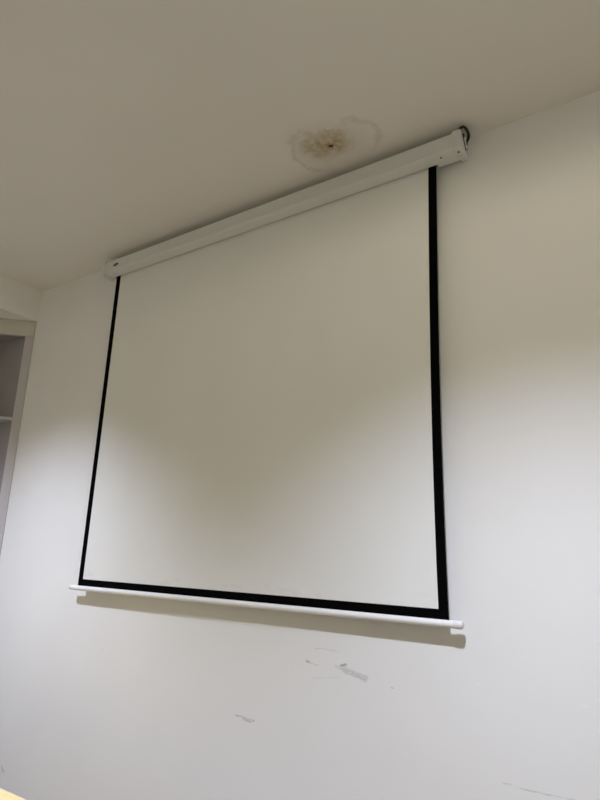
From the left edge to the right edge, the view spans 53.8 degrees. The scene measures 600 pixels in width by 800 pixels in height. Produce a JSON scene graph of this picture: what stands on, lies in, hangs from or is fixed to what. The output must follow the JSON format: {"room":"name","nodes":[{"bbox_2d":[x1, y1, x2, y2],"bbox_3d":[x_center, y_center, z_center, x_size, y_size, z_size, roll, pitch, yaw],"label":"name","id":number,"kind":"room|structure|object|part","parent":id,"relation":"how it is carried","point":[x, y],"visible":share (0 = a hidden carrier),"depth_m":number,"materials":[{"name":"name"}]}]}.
{"room":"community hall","nodes":[
{"label":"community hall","id":0,"kind":"room"},
{"bbox_2d":[0,90,599,799],"bbox_3d":[0.336,0.563,2.053,6.350,3.264,0.150,-8,-17,33],"label":"wall","id":1,"kind":"structure","parent":0,"point":[104,696],"depth_m":2.00,"materials":[{"name":"paint"}]},
{"bbox_2d":[69,125,469,629],"bbox_3d":[-0.246,-0.038,2.469,2.000,1.708,0.106,-8,-17,33],"label":"projection screen","id":2,"kind":"object","parent":1,"relation":"attached to","point":[269,431],"visible":1,"depth_m":2.34,"materials":[{"name":"white fabric"}]},
{"bbox_3d":[0.597,-0.965,2.147,0.038,0.020,0.082,-8,-17,33],"label":"cord","id":3,"kind":"part","parent":2,"relation":"part of","materials":[{"name":"black plastic"}]},
{"bbox_2d":[0,0,599,290],"bbox_3d":[-1.391,-1.691,-0.103,6.050,0.100,6.241,-8,-17,33],"label":"ceiling","id":4,"kind":"structure","parent":0,"point":[127,127],"depth_m":2.02,"materials":[{"name":"paint"}]},
{"bbox_2d":[0,274,41,321],"bbox_3d":[-3.622,-1.244,1.327,0.683,0.198,6.241,-8,-17,33],"label":"beam","id":5,"kind":"structure","parent":4,"relation":"attached to","point":[18,301],"depth_m":3.53,"materials":[{"name":"paint"}]},
{"bbox_3d":[-1.497,1.369,-0.897,6.050,0.100,6.241,-8,-17,33],"label":"floor","id":6,"kind":"structure","parent":0,"visible":0},
{"bbox_2d":[0,788,24,799],"bbox_3d":[-1.393,1.629,1.787,1.230,0.751,0.604,-8,-17,33],"label":"desk","id":7,"kind":"object","parent":6,"relation":"on","point":[4,795],"visible":1,"depth_m":1.93,"materials":[{"name":"yellow wood"}]},
{"bbox_2d":[0,318,36,553],"bbox_3d":[-2.078,0.875,3.181,0.616,2.864,0.616,-8,-17,33],"label":"bookshelf","id":8,"kind":"object","parent":6,"relation":"on","point":[16,336],"visible":1,"depth_m":3.54,"materials":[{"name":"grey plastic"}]},
{"bbox_2d":[0,416,11,422],"bbox_3d":[-2.051,0.080,3.392,0.550,0.016,0.552,-8,-17,33],"label":"shelf","id":9,"kind":"object","parent":8,"relation":"attached to","point":[3,419],"depth_m":3.47,"materials":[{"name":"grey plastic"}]},
{"bbox_3d":[-2.035,-0.433,3.535,0.537,0.018,0.539,-8,-17,33],"label":"panel","id":10,"kind":"part","parent":8,"relation":"part of","materials":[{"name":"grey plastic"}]},
{"bbox_3d":[-1.925,0.942,3.417,0.571,2.864,0.016,-8,-17,33],"label":"panel","id":11,"kind":"part","parent":8,"relation":"part of","materials":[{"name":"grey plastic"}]},
{"bbox_3d":[-2.032,-0.463,3.528,0.854,0.097,0.020,5,-15,-10],"label":"rail","id":12,"kind":"part","parent":8,"relation":"part of","materials":[{"name":"beige paint"}]}
]}

